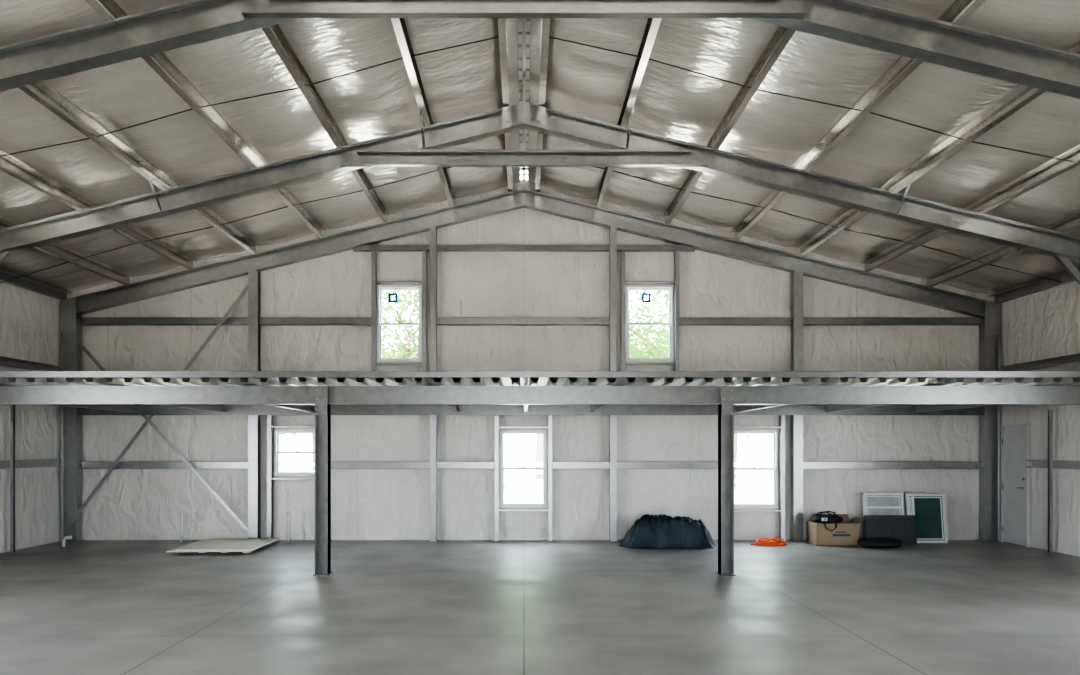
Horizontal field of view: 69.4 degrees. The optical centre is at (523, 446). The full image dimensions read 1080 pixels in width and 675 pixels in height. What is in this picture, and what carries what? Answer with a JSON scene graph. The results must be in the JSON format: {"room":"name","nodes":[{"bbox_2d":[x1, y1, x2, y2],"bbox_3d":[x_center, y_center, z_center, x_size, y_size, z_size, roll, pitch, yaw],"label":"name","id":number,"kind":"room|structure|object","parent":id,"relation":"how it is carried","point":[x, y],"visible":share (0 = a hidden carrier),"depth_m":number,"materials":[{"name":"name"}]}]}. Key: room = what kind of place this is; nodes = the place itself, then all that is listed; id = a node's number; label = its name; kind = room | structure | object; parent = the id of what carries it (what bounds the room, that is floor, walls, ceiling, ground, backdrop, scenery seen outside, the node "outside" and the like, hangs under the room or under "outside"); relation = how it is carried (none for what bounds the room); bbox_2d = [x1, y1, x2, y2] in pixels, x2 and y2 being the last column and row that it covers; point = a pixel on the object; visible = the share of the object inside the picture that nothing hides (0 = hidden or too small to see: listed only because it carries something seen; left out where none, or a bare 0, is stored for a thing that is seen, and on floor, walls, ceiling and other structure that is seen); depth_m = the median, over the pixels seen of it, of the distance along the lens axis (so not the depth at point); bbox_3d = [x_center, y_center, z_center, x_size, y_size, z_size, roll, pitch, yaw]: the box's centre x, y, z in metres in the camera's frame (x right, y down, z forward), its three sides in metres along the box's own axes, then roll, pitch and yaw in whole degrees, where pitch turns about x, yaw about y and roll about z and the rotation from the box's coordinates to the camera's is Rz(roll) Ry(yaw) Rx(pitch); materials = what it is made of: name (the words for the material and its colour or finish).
{"room":"empty warehouse","nodes":[
{"label":"empty warehouse","id":0,"kind":"room"},
{"bbox_2d":[0,281,60,552],"bbox_3d":[-8.444,-0.531,4.630,0.153,4.662,19.300,0,0,0],"label":"wall","id":1,"kind":"structure","parent":0,"point":[29,320],"depth_m":13.25,"materials":[{"name":"white plastic"}]},
{"bbox_2d":[0,268,71,552],"bbox_3d":[-8.279,-0.558,4.630,0.152,4.517,19.220,0,0,0],"label":"wall frame","id":2,"kind":"object","parent":1,"relation":"attached to","point":[23,282],"depth_m":12.82,"materials":[{"name":"metal"}]},
{"bbox_2d":[67,179,993,539],"bbox_3d":[0.120,-1.590,14.316,17.100,6.620,0.168,0,0,0],"label":"wall","id":3,"kind":"structure","parent":0,"point":[130,504],"depth_m":14.26,"materials":[{"name":"white plastic"}]},
{"bbox_2d":[274,429,314,475],"bbox_3d":[-4.130,0.105,14.280,0.840,0.850,0.140,0,0,0],"label":"window","id":4,"kind":"structure","parent":3,"relation":"in","point":[277,432],"depth_m":14.23,"materials":[{"name":"white plastic"}]},
{"bbox_2d":[377,286,421,361],"bbox_3d":[-2.265,-2.245,14.280,0.810,1.390,0.140,0,0,0],"label":"window","id":5,"kind":"structure","parent":3,"relation":"in","point":[380,324],"depth_m":14.23,"materials":[{"name":"white plastic"}]},
{"bbox_2d":[500,430,546,506],"bbox_3d":[-0.010,0.395,14.280,0.860,1.410,0.140,0,0,0],"label":"window","id":6,"kind":"structure","parent":3,"relation":"in","point":[502,432],"depth_m":14.23,"materials":[{"name":"white plastic"}]},
{"bbox_2d":[59,189,1001,541],"bbox_3d":[0.120,-1.478,14.120,16.940,6.355,0.240,0,0,0],"label":"wall frame","id":7,"kind":"object","parent":3,"relation":"attached to","point":[71,309],"visible":0.88,"depth_m":14.11,"materials":[{"name":"metal"}]},
{"bbox_2d":[80,245,981,468],"bbox_3d":[0.125,-1.633,14.162,16.310,4.055,0.115,0,0,0],"label":"beams","id":8,"kind":"structure","parent":7,"relation":"attached to","point":[86,321],"depth_m":14.16,"materials":[{"name":"metal"}]},
{"bbox_2d":[64,285,249,530],"bbox_3d":[-6.600,-0.699,14.030,3.348,4.438,0.011,0,0,0],"label":"braces","id":9,"kind":"object","parent":8,"relation":"attached to","point":[148,419],"visible":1,"depth_m":14.03,"materials":[{"name":"metal"}]},
{"bbox_2d":[267,251,784,540],"bbox_3d":[0.040,-0.927,14.170,9.360,5.245,0.140,0,0,0],"label":"framing","id":10,"kind":"object","parent":8,"relation":"attached to","point":[270,419],"visible":0.67,"depth_m":14.10,"materials":[{"name":"metal"}]},
{"bbox_2d":[625,286,672,361],"bbox_3d":[2.285,-2.245,14.280,0.870,1.390,0.140,0,0,0],"label":"window","id":11,"kind":"structure","parent":3,"relation":"in","point":[627,288],"depth_m":14.23,"materials":[{"name":"white plastic"}]},
{"bbox_2d":[734,430,777,507],"bbox_3d":[4.200,0.400,14.280,0.860,1.420,0.140,0,0,0],"label":"window","id":12,"kind":"structure","parent":3,"relation":"in","point":[774,432],"depth_m":14.23,"materials":[{"name":"white plastic"}]},
{"bbox_2d":[0,0,1079,294],"bbox_3d":[0.120,-3.868,4.630,17.040,2.191,19.300,0,0,0],"label":"ceiling","id":13,"kind":"structure","parent":0,"point":[465,80],"depth_m":9.62,"materials":[{"name":"plastic"}]},
{"bbox_2d":[262,24,389,221],"bbox_3d":[-2.498,-4.145,4.630,0.085,0.190,19.220,0,0,0],"label":"roof purlin","id":14,"kind":"structure","parent":13,"relation":"attached to","point":[275,34],"depth_m":9.27,"materials":[{"name":"metal"}]},
{"bbox_2d":[498,18,512,191],"bbox_3d":[-0.242,-4.712,4.630,0.085,0.190,19.220,0,0,0],"label":"roof purlin","id":15,"kind":"structure","parent":13,"relation":"attached to","point":[502,28],"depth_m":9.69,"materials":[{"name":"metal"}]},
{"bbox_2d":[517,18,530,180],"bbox_3d":[0.000,-4.945,4.630,0.800,0.230,19.260,0,0,0],"label":"ceiling vent","id":16,"kind":"object","parent":13,"relation":"in","point":[523,24],"visible":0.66,"depth_m":10.20,"materials":[{"name":"metal"}]},
{"bbox_2d":[535,18,549,191],"bbox_3d":[0.242,-4.712,4.630,0.085,0.190,19.220,0,0,0],"label":"roof purlin","id":17,"kind":"structure","parent":13,"relation":"attached to","point":[545,28],"depth_m":9.69,"materials":[{"name":"metal"}]},
{"bbox_2d":[595,18,661,207],"bbox_3d":[1.347,-4.424,4.630,0.085,0.190,19.220,0,0,0],"label":"roof purlin","id":18,"kind":"structure","parent":13,"relation":"attached to","point":[652,25],"depth_m":9.38,"materials":[{"name":"metal"}]},
{"bbox_2d":[796,41,1079,256],"bbox_3d":[5.008,-3.538,4.630,0.085,0.190,19.220,0,0,0],"label":"roof purlin","id":19,"kind":"structure","parent":13,"relation":"attached to","point":[1014,100],"depth_m":9.27,"materials":[{"name":"metal"}]},
{"bbox_2d":[0,540,1079,674],"bbox_3d":[0.120,1.775,4.630,17.200,0.150,19.460,0,0,0],"label":"floor","id":20,"kind":"structure","parent":0,"point":[85,607],"depth_m":8.01,"materials":[{"name":"concrete"}]},
{"bbox_2d":[62,536,71,546],"bbox_3d":[-7.798,1.606,13.300,0.161,0.188,0.060,0,0,0],"label":"pvc pipe elbow","id":21,"kind":"object","parent":20,"relation":"on","point":[65,537],"visible":1,"depth_m":13.28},
{"bbox_2d":[180,512,182,542],"bbox_3d":[-6.080,1.425,13.850,0.060,0.550,0.060,0,0,0],"label":"pipe stub","id":22,"kind":"object","parent":20,"relation":"on","point":[181,513],"visible":1,"depth_m":13.83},
{"bbox_2d":[166,538,280,552],"bbox_3d":[-4.967,1.658,13.008,1.399,0.084,1.620,0,0,0],"label":"sheets","id":23,"kind":"object","parent":20,"relation":"on","point":[223,545],"visible":1,"depth_m":12.80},
{"bbox_2d":[287,510,289,542],"bbox_3d":[-4.200,1.415,13.900,0.060,0.570,0.060,0,0,0],"label":"pipe stub","id":24,"kind":"object","parent":20,"relation":"on","point":[288,511],"visible":1,"depth_m":13.88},
{"bbox_2d":[0,371,1079,575],"bbox_3d":[0.120,0.362,11.990,16.600,2.675,3.940,0,0,0],"label":"platform","id":25,"kind":"object","parent":20,"relation":"on","point":[321,394],"visible":1,"depth_m":10.39,"materials":[{"name":"metal"}]},
{"bbox_2d":[0,0,1079,98],"bbox_3d":[0.120,-1.478,6.814,16.940,6.355,0.552,0,0,0],"label":"frame","id":26,"kind":"object","parent":20,"relation":"on","point":[191,22],"visible":1,"depth_m":6.96,"materials":[{"name":"grey metal"}]},
{"bbox_2d":[0,102,1079,284],"bbox_3d":[0.120,-1.478,10.464,16.940,6.355,0.552,0,0,0],"label":"frame","id":27,"kind":"object","parent":20,"relation":"on","point":[422,146],"visible":1,"depth_m":10.62,"materials":[{"name":"grey metal"}]},
{"bbox_2d":[0,218,133,284],"bbox_3d":[-7.157,-3.018,4.630,0.085,0.190,19.220,0,0,0],"label":"roof purlin","id":28,"kind":"structure","parent":27,"relation":"attached to","point":[55,249],"depth_m":12.65,"materials":[{"name":"metal"}]},
{"bbox_2d":[0,149,196,268],"bbox_3d":[-6.008,-3.296,4.630,0.085,0.190,19.220,0,0,0],"label":"roof purlin","id":29,"kind":"structure","parent":27,"relation":"attached to","point":[9,164],"depth_m":10.34,"materials":[{"name":"metal"}]},
{"bbox_2d":[18,81,259,254],"bbox_3d":[-4.857,-3.574,4.630,0.085,0.190,19.220,0,0,0],"label":"roof purlin","id":30,"kind":"structure","parent":27,"relation":"attached to","point":[43,93],"depth_m":9.30,"materials":[{"name":"metal"}]},
{"bbox_2d":[86,0,325,238],"bbox_3d":[-3.658,-3.865,4.630,0.085,0.190,19.220,0,0,0],"label":"roof purlin","id":31,"kind":"structure","parent":27,"relation":"attached to","point":[160,63],"depth_m":8.95,"materials":[{"name":"metal"}]},
{"bbox_2d":[391,18,454,205],"bbox_3d":[-1.308,-4.433,4.630,0.085,0.190,19.220,0,0,0],"label":"roof purlin","id":32,"kind":"structure","parent":27,"relation":"attached to","point":[399,25],"depth_m":9.37,"materials":[{"name":"metal"}]},
{"bbox_2d":[0,36,1073,282],"bbox_3d":[0.120,-3.623,7.912,16.804,2.049,8.969,0,0,0],"label":"rods","id":33,"kind":"object","parent":32,"relation":"attached to","point":[498,36],"visible":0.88,"depth_m":8.81,"materials":[{"name":"steel"}]},
{"bbox_2d":[663,26,795,223],"bbox_3d":[2.587,-4.123,4.630,0.085,0.190,19.220,0,0,0],"label":"roof purlin","id":34,"kind":"structure","parent":27,"relation":"attached to","point":[781,36],"depth_m":9.28,"materials":[{"name":"metal"}]},
{"bbox_2d":[731,0,985,239],"bbox_3d":[3.817,-3.826,4.630,0.085,0.190,19.220,0,0,0],"label":"roof purlin","id":35,"kind":"structure","parent":27,"relation":"attached to","point":[957,12],"depth_m":8.86,"materials":[{"name":"metal"}]},
{"bbox_2d":[860,144,1079,271],"bbox_3d":[6.178,-3.255,4.630,0.085,0.190,19.220,0,0,0],"label":"roof purlin","id":36,"kind":"structure","parent":27,"relation":"attached to","point":[1052,168],"depth_m":10.13,"materials":[{"name":"metal"}]},
{"bbox_2d":[922,212,1079,286],"bbox_3d":[7.308,-2.981,4.630,0.085,0.190,19.220,0,0,0],"label":"roof purlin","id":37,"kind":"structure","parent":27,"relation":"attached to","point":[1071,223],"depth_m":12.31,"materials":[{"name":"metal"}]},
{"bbox_2d":[619,514,717,548],"bbox_3d":[2.490,1.433,13.454,1.793,0.530,1.003,0,0,0],"label":"tarp","id":38,"kind":"object","parent":20,"relation":"on","point":[659,531],"visible":1,"depth_m":13.09,"materials":[{"name":"fabric"}]},
{"bbox_2d":[751,538,786,545],"bbox_3d":[4.238,1.641,13.515,0.646,0.113,0.420,0,0,0],"label":"extension cord","id":39,"kind":"object","parent":20,"relation":"on","point":[768,542],"visible":1,"depth_m":13.40,"materials":[{"name":"orange plastic"}]},
{"bbox_2d":[808,514,865,545],"bbox_3d":[5.475,1.450,13.689,0.850,0.500,0.482,0,0,0],"label":"cardboard box","id":40,"kind":"object","parent":20,"relation":"on","point":[846,533],"visible":0.98,"depth_m":13.45,"materials":[{"name":"brown cardboard"}]},
{"bbox_2d":[812,511,842,531],"bbox_3d":[5.294,1.282,13.608,0.538,0.354,0.377,0,0,0],"label":"tool bag","id":41,"kind":"object","parent":40,"relation":"on","point":[820,518],"visible":1,"depth_m":13.51,"materials":[{"name":"fabric"}]},
{"bbox_2d":[857,538,902,547],"bbox_3d":[6.031,1.620,13.194,0.718,0.159,0.429,0,0,0],"label":"duffel bag","id":42,"kind":"object","parent":20,"relation":"on","point":[866,542],"visible":1,"depth_m":13.03,"materials":[{"name":"fabric"}]},
{"bbox_2d":[862,493,904,537],"bbox_3d":[6.440,1.260,13.958,0.720,0.880,0.156,0,0,0],"label":"window","id":43,"kind":"structure","parent":20,"relation":"on","point":[873,503],"depth_m":13.98,"materials":[{"name":"white plastic"}]},
{"bbox_2d":[864,515,916,543],"bbox_3d":[6.420,1.450,13.656,0.880,0.500,0.108,0,0,0],"label":"panel","id":44,"kind":"object","parent":20,"relation":"on","point":[900,527],"visible":0.79,"depth_m":13.64,"materials":[{"name":"plastic"}]},
{"bbox_2d":[905,493,947,542],"bbox_3d":[7.160,1.265,13.877,0.680,0.870,0.154,0,0,0],"label":"window","id":45,"kind":"structure","parent":20,"relation":"on","point":[929,509],"depth_m":13.88,"materials":[{"name":"white plastic"}]},
{"bbox_2d":[1000,281,1079,556],"bbox_3d":[8.684,-0.502,4.630,0.151,4.604,19.300,0,0,0],"label":"wall","id":46,"kind":"structure","parent":0,"point":[1045,324],"depth_m":12.81,"materials":[{"name":"white plastic"}]},
{"bbox_2d":[1001,424,1029,546],"bbox_3d":[8.546,0.655,13.610,0.107,2.090,0.720,0,0,0],"label":"door","id":47,"kind":"structure","parent":46,"relation":"in","point":[1015,439],"depth_m":13.58,"materials":[{"name":"paint"}]},
{"bbox_2d":[990,267,1079,552],"bbox_3d":[8.519,-0.529,4.630,0.152,4.459,19.220,0,0,0],"label":"wall frame","id":48,"kind":"object","parent":46,"relation":"attached to","point":[1065,277],"depth_m":12.57,"materials":[{"name":"metal"}]},
{"label":"outside","id":49,"kind":"structure","parent":0,"visible":0},
{"bbox_2d":[279,467,772,503],"bbox_3d":[0.000,2.030,15.000,140.000,0.340,150.000,0,0,0],"label":"ground","id":50,"kind":"structure","parent":49,"point":[509,497],"depth_m":31.88,"materials":[{"name":"white"}]},
{"bbox_2d":[280,304,402,469],"bbox_3d":[-8.608,-3.164,31.952,6.755,10.508,7.488,0,0,33],"label":"tree","id":51,"kind":"object","parent":50,"relation":"on","point":[384,318],"visible":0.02,"depth_m":31.99,"materials":[{"name":"green plant"}]},
{"bbox_2d":[382,290,417,357],"bbox_3d":[-4.987,-4.077,38.139,7.983,12.418,8.850,0,0,-28],"label":"tree","id":52,"kind":"object","parent":50,"relation":"on","point":[399,316],"visible":0.08,"depth_m":35.42,"materials":[{"name":"green plant"}]},
{"bbox_2d":[279,463,772,502],"bbox_3d":[0.050,1.190,26.035,44.100,1.340,0.130,0,0,0],"label":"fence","id":53,"kind":"object","parent":50,"relation":"on","point":[525,480],"visible":0.13,"depth_m":25.97,"materials":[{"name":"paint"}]},
{"bbox_2d":[535,434,542,478],"bbox_3d":[0.909,-4.077,41.087,7.983,12.418,8.850,0,0,18],"label":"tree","id":54,"kind":"object","parent":50,"relation":"on","point":[539,437],"visible":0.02,"depth_m":40.72,"materials":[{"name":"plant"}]},
{"bbox_2d":[629,290,661,342],"bbox_3d":[2.576,-2.479,29.933,6.467,9.075,5.834,0,0,8],"label":"tree","id":55,"kind":"object","parent":50,"relation":"on","point":[637,292],"visible":0.05,"depth_m":30.58,"materials":[{"name":"green plant"}]},
{"bbox_2d":[629,290,668,357],"bbox_3d":[4.937,-4.306,37.870,8.290,12.896,9.190,0,0,-7],"label":"tree","id":56,"kind":"object","parent":50,"relation":"on","point":[641,343],"visible":0.03,"depth_m":38.11,"materials":[{"name":"green plant"}]},
{"bbox_2d":[629,290,735,437],"bbox_3d":[5.908,-2.935,29.030,6.448,10.030,7.148,0,0,41],"label":"tree","id":57,"kind":"object","parent":50,"relation":"on","point":[663,350],"visible":0.09,"depth_m":28.25,"materials":[{"name":"green plant"}]},
{"bbox_2d":[636,290,752,487],"bbox_3d":[9.037,-3.620,34.123,7.369,11.463,8.169,0,0,-16],"label":"tree","id":58,"kind":"object","parent":50,"relation":"on","point":[648,307],"visible":0.02,"depth_m":33.85,"materials":[{"name":"green plant"}]}
]}

